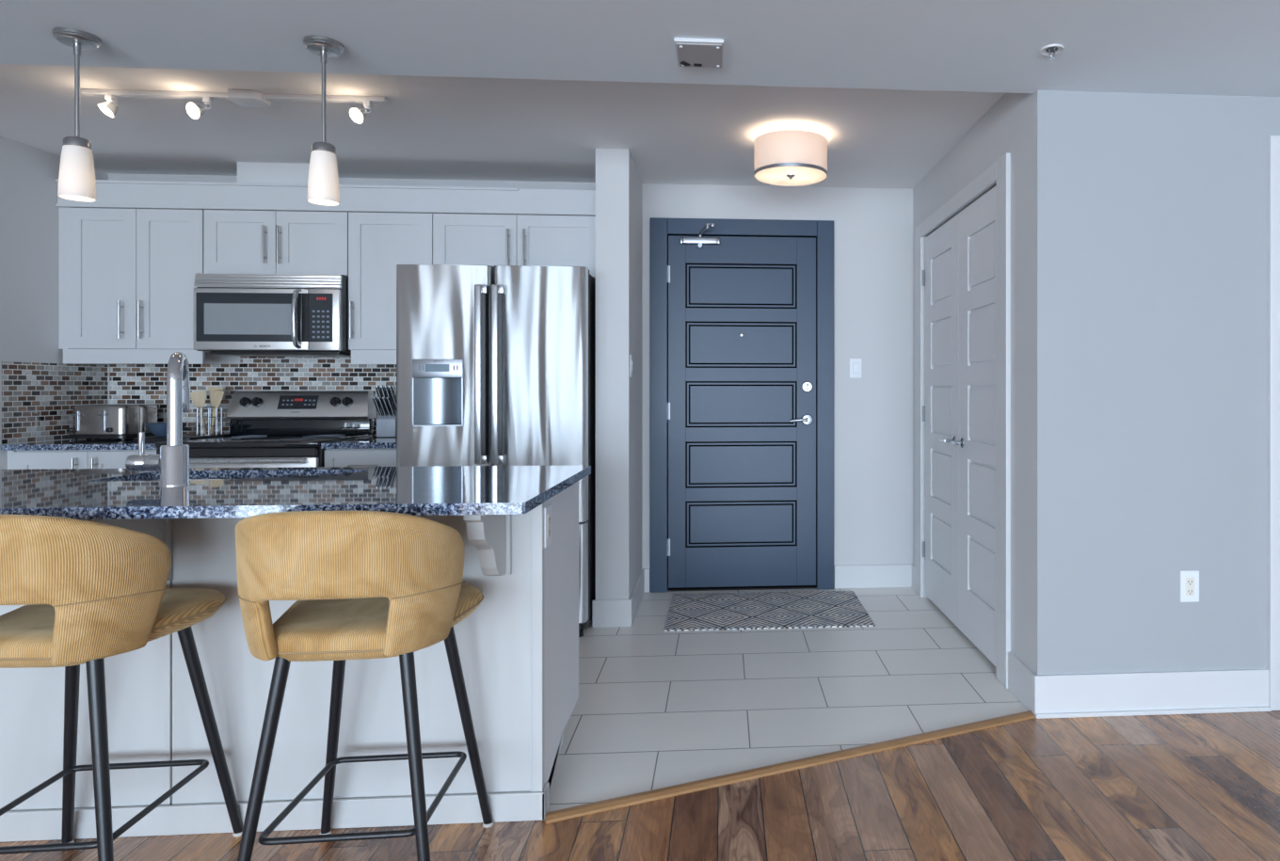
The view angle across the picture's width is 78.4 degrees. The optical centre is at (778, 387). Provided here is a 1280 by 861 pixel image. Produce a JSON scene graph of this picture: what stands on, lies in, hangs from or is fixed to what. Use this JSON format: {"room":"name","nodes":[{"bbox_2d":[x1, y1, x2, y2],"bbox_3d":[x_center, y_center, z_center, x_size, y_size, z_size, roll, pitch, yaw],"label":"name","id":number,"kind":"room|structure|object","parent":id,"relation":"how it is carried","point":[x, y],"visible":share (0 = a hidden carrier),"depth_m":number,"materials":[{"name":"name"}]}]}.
{"room":"apartment kitchen","nodes":[
{"label":"apartment kitchen","id":0,"kind":"room"},
{"bbox_2d":[0,135,108,469],"bbox_3d":[-3.417,-0.015,-1.397,0.100,2.550,11.710,0,0,-4],"label":"wall","id":1,"kind":"structure","parent":0,"point":[28,174],"depth_m":3.85,"materials":[{"name":"paint"}]},
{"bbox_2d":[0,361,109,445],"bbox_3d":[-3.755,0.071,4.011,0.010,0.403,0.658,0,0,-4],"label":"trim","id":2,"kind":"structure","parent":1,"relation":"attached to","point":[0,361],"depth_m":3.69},
{"bbox_2d":[1,361,108,444],"bbox_3d":[-3.758,0.073,4.016,0.008,0.399,0.646,0,0,-4],"label":"backsplash","id":3,"kind":"structure","parent":1,"relation":"attached to","point":[39,400],"depth_m":3.94,"materials":[{"name":"tile"}]},
{"bbox_2d":[0,64,1005,189],"bbox_3d":[-1.422,-1.310,3.656,4.815,0.200,1.920,0,0,-4],"label":"ceiling","id":4,"kind":"structure","parent":0,"point":[428,127],"depth_m":3.55,"materials":[{"name":"paint"}]},
{"bbox_2d":[80,88,387,124],"bbox_3d":[-2.231,-1.155,3.171,1.185,0.110,0.110,0,0,-4],"label":"track light","id":5,"kind":"object","parent":4,"relation":"attached to","point":[245,98],"visible":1,"depth_m":3.15,"materials":[{"name":"white metal"}]},
{"bbox_2d":[753,129,827,186],"bbox_3d":[0.057,-1.104,3.684,0.351,0.212,0.351,0,0,-4],"label":"drum light","id":6,"kind":"object","parent":4,"relation":"attached to","point":[782,157],"visible":1,"depth_m":3.56,"materials":[{"name":"white fabric"}]},
{"bbox_2d":[754,166,826,186],"bbox_3d":[0.057,-1.014,3.684,0.344,0.006,0.344,0,0,-4],"label":"diffuser","id":7,"kind":"object","parent":6,"relation":"attached to","point":[784,176],"depth_m":3.68,"materials":[{"name":"white glass"}]},
{"bbox_2d":[108,173,912,588],"bbox_3d":[-1.488,-0.040,4.564,4.615,2.500,0.100,0,0,-4],"label":"wall","id":8,"kind":"structure","parent":0,"point":[873,227],"depth_m":4.66,"materials":[{"name":"paint"}]},
{"bbox_2d":[58,207,205,364],"bbox_3d":[-3.413,-0.534,4.189,0.718,0.816,0.367,0,0,-4],"label":"upper cabinet","id":9,"kind":"object","parent":8,"relation":"attached to","point":[126,277],"visible":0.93,"depth_m":4.04,"materials":[{"name":"white wood"}]},
{"bbox_2d":[55,178,595,216],"bbox_3d":[-2.363,-1.014,4.118,2.801,0.141,0.034,0,0,-4],"label":"board","id":10,"kind":"object","parent":9,"relation":"attached to","point":[111,194],"visible":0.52,"depth_m":4.11,"materials":[{"name":"white wood"}]},
{"bbox_2d":[109,356,396,434],"bbox_3d":[-2.838,0.039,4.411,1.900,0.468,0.008,0,0,-4],"label":"backsplash","id":11,"kind":"structure","parent":8,"relation":"attached to","point":[129,384],"depth_m":4.39,"materials":[{"name":"tile"}]},
{"bbox_2d":[237,161,309,183],"bbox_3d":[-2.728,-1.100,4.283,0.380,0.220,0.280,0,0,-4],"label":"trim","id":12,"kind":"structure","parent":8,"relation":"attached to","point":[247,172],"depth_m":4.14,"materials":[{"name":"white wood"}]},
{"bbox_2d":[204,209,348,276],"bbox_3d":[-2.687,-0.771,4.242,0.735,0.341,0.367,0,0,-4],"label":"upper cabinet","id":13,"kind":"object","parent":8,"relation":"attached to","point":[235,242],"visible":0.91,"depth_m":4.10,"materials":[{"name":"white wood"}]},
{"bbox_2d":[193,272,351,356],"bbox_3d":[-2.684,-0.387,4.190,0.732,0.423,0.470,0,0,-4],"label":"microwave","id":14,"kind":"object","parent":13,"relation":"attached to","point":[235,314],"visible":0.99,"depth_m":4.02,"materials":[{"name":"silver metal"}]},
{"bbox_2d":[348,212,432,364],"bbox_3d":[-2.099,-0.534,4.284,0.439,0.816,0.367,0,0,-4],"label":"upper cabinet","id":15,"kind":"object","parent":8,"relation":"attached to","point":[377,242],"visible":0.7,"depth_m":4.14,"materials":[{"name":"white wood"}]},
{"bbox_2d":[432,213,595,278],"bbox_3d":[-1.428,-0.773,4.333,0.904,0.337,0.367,0,0,-4],"label":"upper cabinet","id":16,"kind":"object","parent":8,"relation":"attached to","point":[460,239],"visible":0.73,"depth_m":4.19,"materials":[{"name":"white wood"}]},
{"bbox_2d":[642,568,649,591],"bbox_3d":[-0.787,1.141,4.558,0.043,0.138,0.014,0,0,-4],"label":"baseboard","id":17,"kind":"structure","parent":8,"relation":"attached to","point":[647,570],"depth_m":4.55,"materials":[{"name":"white wood"}]},
{"bbox_2d":[649,217,833,592],"bbox_3d":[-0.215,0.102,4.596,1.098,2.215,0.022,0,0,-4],"label":"trim","id":18,"kind":"structure","parent":8,"relation":"attached to","point":[660,228],"depth_m":4.57,"materials":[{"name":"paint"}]},
{"bbox_2d":[667,223,816,591],"bbox_3d":[-0.215,0.117,4.544,0.900,2.186,0.244,0,0,-4],"label":"door","id":19,"kind":"structure","parent":8,"relation":"in","point":[742,403],"depth_m":4.61,"materials":[{"name":"paint"}]},
{"bbox_2d":[849,358,861,378],"bbox_3d":[0.463,-0.117,4.651,0.072,0.116,0.010,0,0,-4],"label":"light switch","id":20,"kind":"object","parent":8,"relation":"attached to","point":[855,363],"visible":1,"depth_m":4.65,"materials":[{"name":"white plastic"}]},
{"bbox_2d":[834,563,912,589],"bbox_3d":[0.577,1.141,4.657,0.483,0.138,0.014,0,0,-4],"label":"baseboard","id":21,"kind":"structure","parent":8,"relation":"attached to","point":[856,576],"depth_m":4.65,"materials":[{"name":"white wood"}]},
{"bbox_2d":[595,148,642,599],"bbox_3d":[-0.868,0.000,4.228,0.167,2.420,0.660,0,0,-4],"label":"wall","id":22,"kind":"structure","parent":0,"point":[618,183],"depth_m":3.90,"materials":[{"name":"paint"}]},
{"bbox_2d":[592,599,631,627],"bbox_3d":[-0.844,1.141,3.892,0.195,0.138,0.014,0,0,-4],"label":"baseboard","id":23,"kind":"structure","parent":22,"relation":"attached to","point":[605,613],"depth_m":3.88,"materials":[{"name":"white wood"}]},
{"bbox_2d":[629,354,632,377],"bbox_3d":[-0.761,-0.112,3.975,0.010,0.116,0.072,0,0,-4],"label":"light switch","id":24,"kind":"object","parent":22,"relation":"attached to","point":[631,356],"visible":1,"depth_m":3.94,"materials":[{"name":"white plastic"}]},
{"bbox_2d":[629,569,644,624],"bbox_3d":[-0.777,1.141,4.228,0.014,0.138,0.646,0,0,-4],"label":"baseboard","id":25,"kind":"structure","parent":22,"relation":"attached to","point":[637,594],"depth_m":4.18,"materials":[{"name":"white wood"}]},
{"bbox_2d":[0,0,1279,96],"bbox_3d":[0.226,-1.253,-2.144,7.260,0.314,9.890,0,0,-4],"label":"ceiling","id":26,"kind":"structure","parent":0,"point":[1195,47],"depth_m":2.43,"materials":[{"name":"paint"}]},
{"bbox_2d":[51,27,101,201],"bbox_3d":[-2.185,-0.843,2.398,0.114,0.506,0.114,0,0,-4],"label":"pendant light","id":27,"kind":"object","parent":26,"relation":"hanging from","point":[76,176],"visible":1,"depth_m":2.38,"materials":[{"name":"white glass"}]},
{"bbox_2d":[303,35,344,206],"bbox_3d":[-1.449,-0.843,2.451,0.114,0.506,0.114,0,0,-4],"label":"pendant light","id":28,"kind":"object","parent":26,"relation":"hanging from","point":[323,183],"visible":1,"depth_m":2.42,"materials":[{"name":"white glass"}]},
{"bbox_2d":[673,37,723,67],"bbox_3d":[-0.257,-1.086,2.508,0.156,0.020,0.190,0,0,-4],"label":"speaker","id":29,"kind":"object","parent":26,"relation":"attached to","point":[702,53],"visible":1,"depth_m":2.48},
{"bbox_2d":[1040,44,1064,59],"bbox_3d":[0.883,-1.081,2.491,0.074,0.030,0.074,0,0,-4],"label":"sprinkler","id":30,"kind":"object","parent":26,"relation":"attached to","point":[1049,50],"visible":1,"depth_m":2.49,"materials":[{"name":"silver metal"}]},
{"bbox_2d":[0,587,1279,860],"bbox_3d":[0.157,1.250,-1.187,7.060,0.080,11.610,0,0,-4],"label":"floor","id":31,"kind":"structure","parent":0,"point":[1196,787],"depth_m":2.44,"materials":[{"name":"brown wood"}]},
{"bbox_2d":[7,449,156,469],"bbox_3d":[-3.407,0.757,4.044,0.709,0.905,0.657,0,0,-4],"label":"base cabinet","id":32,"kind":"object","parent":31,"relation":"on","point":[83,458],"visible":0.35,"depth_m":3.75,"materials":[{"name":"white wood"}]},
{"bbox_2d":[0,435,166,450],"bbox_3d":[-3.407,0.288,4.043,0.710,0.030,0.640,0,0,-4],"label":"countertop","id":33,"kind":"structure","parent":32,"relation":"on","point":[80,444],"depth_m":3.74,"materials":[{"name":"stone"}]},
{"bbox_2d":[66,404,157,440],"bbox_3d":[-3.560,0.182,4.135,0.300,0.182,0.294,0,0,-4],"label":"toaster","id":34,"kind":"object","parent":33,"relation":"on","point":[122,422],"visible":0.94,"depth_m":4.01,"materials":[{"name":"silver metal"}]},
{"bbox_2d":[133,433,229,440],"bbox_3d":[-3.207,0.266,4.158,0.288,0.014,0.360,0,0,-4],"label":"serving tray","id":35,"kind":"object","parent":33,"relation":"on","point":[184,436],"visible":0.6,"depth_m":4.04,"materials":[{"name":"black plastic"}]},
{"bbox_2d":[146,422,186,437],"bbox_3d":[-3.240,0.223,4.075,0.168,0.072,0.168,0,0,-4],"label":"bowl","id":36,"kind":"object","parent":35,"relation":"on","point":[158,429],"visible":0.59,"depth_m":4.01,"materials":[{"name":"blue ceramic"}]},
{"bbox_2d":[196,406,222,435],"bbox_3d":[-3.131,0.182,4.234,0.117,0.153,0.117,0,0,-4],"label":"utensil caddy","id":37,"kind":"object","parent":35,"relation":"on","point":[209,416],"visible":0.93,"depth_m":4.21,"materials":[{"name":"silver metal"}]},
{"bbox_2d":[190,390,207,433],"bbox_3d":[-3.176,0.134,4.207,0.079,0.239,0.014,0,0,-27],"label":"wooden spatula","id":38,"kind":"object","parent":37,"relation":"in","point":[199,398],"visible":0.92,"depth_m":4.21,"materials":[{"name":"brown wood"}]},
{"bbox_2d":[208,386,223,433],"bbox_3d":[-3.114,0.123,4.259,0.076,0.260,0.015,0,0,-4],"label":"wooden spatula","id":39,"kind":"object","parent":37,"relation":"in","point":[211,389],"visible":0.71,"depth_m":4.25,"materials":[{"name":"brown wood"}]},
{"bbox_2d":[209,389,223,433],"bbox_3d":[-3.077,0.132,4.215,0.081,0.245,0.014,0,0,4],"label":"wooden spatula","id":40,"kind":"object","parent":37,"relation":"in","point":[217,394],"visible":1,"depth_m":4.21,"materials":[{"name":"brown wood"}]},
{"bbox_2d":[0,514,243,860],"bbox_3d":[-1.655,0.736,1.825,0.495,0.948,0.508,0,0,-6],"label":"counter stool","id":41,"kind":"object","parent":31,"relation":"on","point":[89,592],"visible":0.99,"depth_m":1.67,"materials":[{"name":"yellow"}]},
{"bbox_2d":[155,390,376,468],"bbox_3d":[-2.667,0.604,4.053,0.760,1.172,0.698,0,0,-4],"label":"range","id":42,"kind":"object","parent":31,"relation":"on","point":[268,428],"visible":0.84,"depth_m":4.29,"materials":[{"name":"silver metal"}]},
{"bbox_2d":[155,433,372,447],"bbox_3d":[-2.667,0.278,4.057,0.760,0.031,0.600,0,0,-4],"label":"cooktop","id":43,"kind":"object","parent":42,"relation":"in","point":[232,440],"depth_m":3.82,"materials":[{"name":"grey"}]},
{"bbox_2d":[0,479,578,842],"bbox_3d":[-1.695,0.756,2.240,2.065,0.908,0.805,0,0,-4],"label":"kitchen island","id":44,"kind":"object","parent":31,"relation":"on","point":[519,648],"visible":0.52,"depth_m":2.12,"materials":[{"name":"white wood"}]},
{"bbox_2d":[0,464,591,519],"bbox_3d":[-1.695,0.287,2.192,2.138,0.028,0.882,0,0,-4],"label":"island countertop","id":45,"kind":"structure","parent":44,"relation":"on","point":[245,492],"depth_m":2.04,"materials":[{"name":"stone"}]},
{"bbox_2d":[125,352,190,486],"bbox_3d":[-1.738,0.085,2.210,0.149,0.376,0.180,0,0,-4],"label":"faucet","id":46,"kind":"object","parent":45,"relation":"on","point":[172,462],"visible":1,"depth_m":2.14,"materials":[{"name":"silver metal"}]},
{"bbox_2d":[149,479,225,480],"bbox_3d":[-1.689,0.388,2.406,0.704,0.171,0.296,0,0,-4],"label":"sink","id":47,"kind":"object","parent":45,"relation":"in","point":[189,479],"visible":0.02,"depth_m":2.54,"materials":[{"name":"silver metal"}]},
{"bbox_2d":[544,503,551,548],"bbox_3d":[-0.665,0.398,2.220,0.008,0.116,0.072,0,0,-4],"label":"wall outlet","id":48,"kind":"object","parent":44,"relation":"attached to","point":[548,509],"visible":1,"depth_m":2.20,"materials":[{"name":"white plastic"}]},
{"bbox_2d":[547,512,550,538],"bbox_3d":[-0.663,0.398,2.220,0.002,0.068,0.034,0,0,-4],"label":"socket","id":49,"kind":"object","parent":48,"relation":"attached to","point":[549,514],"depth_m":2.22,"materials":[{"name":"white plastic"}]},
{"bbox_2d":[324,448,396,466],"bbox_3d":[-2.089,0.757,4.140,0.396,0.905,0.657,0,0,-4],"label":"base cabinet","id":50,"kind":"object","parent":31,"relation":"on","point":[333,457],"visible":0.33,"depth_m":3.85,"materials":[{"name":"white wood"}]},
{"bbox_2d":[320,435,396,448],"bbox_3d":[-2.090,0.288,4.139,0.397,0.030,0.640,0,0,-4],"label":"countertop","id":51,"kind":"structure","parent":50,"relation":"on","point":[373,441],"depth_m":3.83,"materials":[{"name":"stone"}]},
{"bbox_2d":[376,407,396,437],"bbox_3d":[-2.157,0.192,4.269,0.102,0.161,0.110,0,0,-4],"label":"knife block","id":52,"kind":"object","parent":51,"relation":"on","point":[386,425],"visible":0.68,"depth_m":4.22,"materials":[{"name":"grey metal"}]},
{"bbox_2d":[372,397,382,415],"bbox_3d":[-2.202,0.103,4.226,0.049,0.108,0.023,0,0,-39],"label":"kitchen knife","id":53,"kind":"object","parent":52,"relation":"in","point":[375,399],"visible":1,"depth_m":4.22,"materials":[{"name":"black plastic"}]},
{"bbox_2d":[375,385,385,410],"bbox_3d":[-2.209,0.059,4.270,0.055,0.145,0.023,0,0,-34],"label":"kitchen knife","id":54,"kind":"object","parent":52,"relation":"in","point":[377,389],"visible":0.5,"depth_m":4.26,"materials":[{"name":"black plastic"}]},
{"bbox_2d":[377,397,386,415],"bbox_3d":[-2.179,0.103,4.227,0.049,0.108,0.023,0,0,-39],"label":"kitchen knife","id":55,"kind":"object","parent":52,"relation":"in","point":[379,400],"visible":1,"depth_m":4.22,"materials":[{"name":"black plastic"}]},
{"bbox_2d":[379,384,386,400],"bbox_3d":[-2.186,0.059,4.272,0.055,0.145,0.023,0,0,-34],"label":"kitchen knife","id":56,"kind":"object","parent":52,"relation":"in","point":[382,390],"visible":0.53,"depth_m":4.26,"materials":[{"name":"black plastic"}]},
{"bbox_2d":[381,397,391,415],"bbox_3d":[-2.157,0.103,4.229,0.049,0.108,0.023,0,0,-39],"label":"kitchen knife","id":57,"kind":"object","parent":52,"relation":"in","point":[384,401],"visible":1,"depth_m":4.22,"materials":[{"name":"black plastic"}]},
{"bbox_2d":[384,385,394,409],"bbox_3d":[-2.163,0.059,4.274,0.055,0.145,0.023,0,0,-34],"label":"kitchen knife","id":58,"kind":"object","parent":52,"relation":"in","point":[386,389],"visible":0.63,"depth_m":4.26,"materials":[{"name":"black plastic"}]},
{"bbox_2d":[385,397,395,415],"bbox_3d":[-2.134,0.103,4.231,0.049,0.108,0.023,0,0,-39],"label":"kitchen knife","id":59,"kind":"object","parent":52,"relation":"in","point":[388,399],"visible":1,"depth_m":4.22,"materials":[{"name":"black plastic"}]},
{"bbox_2d":[387,384,396,410],"bbox_3d":[-2.140,0.059,4.275,0.055,0.145,0.023,0,0,-34],"label":"kitchen knife","id":60,"kind":"object","parent":52,"relation":"in","point":[391,390],"visible":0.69,"depth_m":4.27,"materials":[{"name":"black plastic"}]},
{"bbox_2d":[235,511,494,860],"bbox_3d":[-1.000,0.736,1.869,0.483,0.948,0.508,0,0,-6],"label":"counter stool","id":61,"kind":"object","parent":31,"relation":"on","point":[363,584],"visible":1,"depth_m":1.69,"materials":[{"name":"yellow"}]},
{"bbox_2d":[396,264,595,637],"bbox_3d":[-1.402,0.308,4.049,0.888,1.803,0.879,0,0,-4],"label":"refrigerator","id":62,"kind":"object","parent":31,"relation":"on","point":[496,364],"visible":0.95,"depth_m":3.68,"materials":[{"name":"grey metal"}]},
{"bbox_2d":[663,591,875,631],"bbox_3d":[-0.065,1.206,4.193,1.064,0.007,0.670,0,0,-4],"label":"door mat","id":63,"kind":"object","parent":31,"relation":"on","point":[813,609],"visible":1,"depth_m":4.13,"materials":[{"name":"grey fabric"}]},
{"bbox_2d":[544,710,1035,823],"bbox_3d":[0.146,1.204,2.503,1.745,0.011,0.046,0,0,-23],"label":"trim","id":64,"kind":"structure","parent":31,"relation":"on","point":[739,776],"depth_m":2.42,"materials":[{"name":"brown wood"}]},
{"bbox_2d":[912,90,1037,674],"bbox_3d":[0.930,-0.040,3.813,0.100,2.500,1.950,0,0,-4],"label":"wall","id":65,"kind":"structure","parent":0,"point":[1010,125],"depth_m":3.02,"materials":[{"name":"paint"}]},
{"bbox_2d":[912,564,914,590],"bbox_3d":[0.815,1.141,4.612,0.014,0.138,0.111,0,0,-4],"label":"baseboard","id":66,"kind":"structure","parent":65,"relation":"attached to","point":[913,566],"depth_m":4.62,"materials":[{"name":"white wood"}]},
{"bbox_2d":[922,213,959,628],"bbox_3d":[0.848,0.164,4.125,0.097,2.048,0.662,0,0,-4],"label":"door","id":67,"kind":"structure","parent":65,"relation":"in","point":[940,276],"depth_m":4.07,"materials":[{"name":"white wood"}]},
{"bbox_2d":[914,152,1010,688],"bbox_3d":[0.869,0.133,3.826,0.020,2.155,1.469,0,0,-4],"label":"trim","id":68,"kind":"structure","parent":65,"relation":"attached to","point":[999,172],"depth_m":3.16,"materials":[{"name":"white wood"}]},
{"bbox_2d":[951,185,996,667],"bbox_3d":[0.894,0.164,3.488,0.097,2.048,0.608,0,0,-4],"label":"door","id":69,"kind":"structure","parent":65,"relation":"in","point":[977,442],"depth_m":3.51,"materials":[{"name":"white wood"}]},
{"bbox_2d":[1008,652,1035,712],"bbox_3d":[0.935,1.135,2.965,0.014,0.150,0.258,0,0,-4],"label":"baseboard","id":70,"kind":"structure","parent":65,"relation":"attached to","point":[1020,678],"depth_m":2.96,"materials":[{"name":"white wood"}]},
{"bbox_2d":[1037,90,1279,674],"bbox_3d":[2.167,0.010,2.974,2.445,2.400,0.102,0,0,-4],"label":"wall","id":71,"kind":"structure","parent":0,"point":[1152,208],"depth_m":2.87,"materials":[{"name":"paint"}]},
{"bbox_2d":[1033,669,1271,719],"bbox_3d":[1.389,1.134,2.856,0.904,0.152,0.026,0,0,-4],"label":"baseboard","id":72,"kind":"structure","parent":71,"relation":"attached to","point":[1104,695],"depth_m":2.85,"materials":[{"name":"white wood"}]},
{"bbox_2d":[1180,570,1199,602],"bbox_3d":[1.534,0.742,2.875,0.072,0.116,0.008,0,0,-4],"label":"wall outlet","id":73,"kind":"object","parent":71,"relation":"attached to","point":[1190,579],"visible":1,"depth_m":2.87,"materials":[{"name":"white plastic"}]},
{"bbox_2d":[1185,576,1194,595],"bbox_3d":[1.534,0.742,2.873,0.034,0.068,0.002,0,0,-4],"label":"socket","id":74,"kind":"object","parent":73,"relation":"attached to","point":[1190,581],"depth_m":2.87,"materials":[{"name":"white plastic"}]},
{"bbox_2d":[1267,135,1279,710],"bbox_3d":[2.361,0.133,2.929,1.045,2.155,0.020,0,0,-4],"label":"trim","id":75,"kind":"structure","parent":71,"relation":"attached to","point":[1273,141],"depth_m":2.88,"materials":[{"name":"white wood"}]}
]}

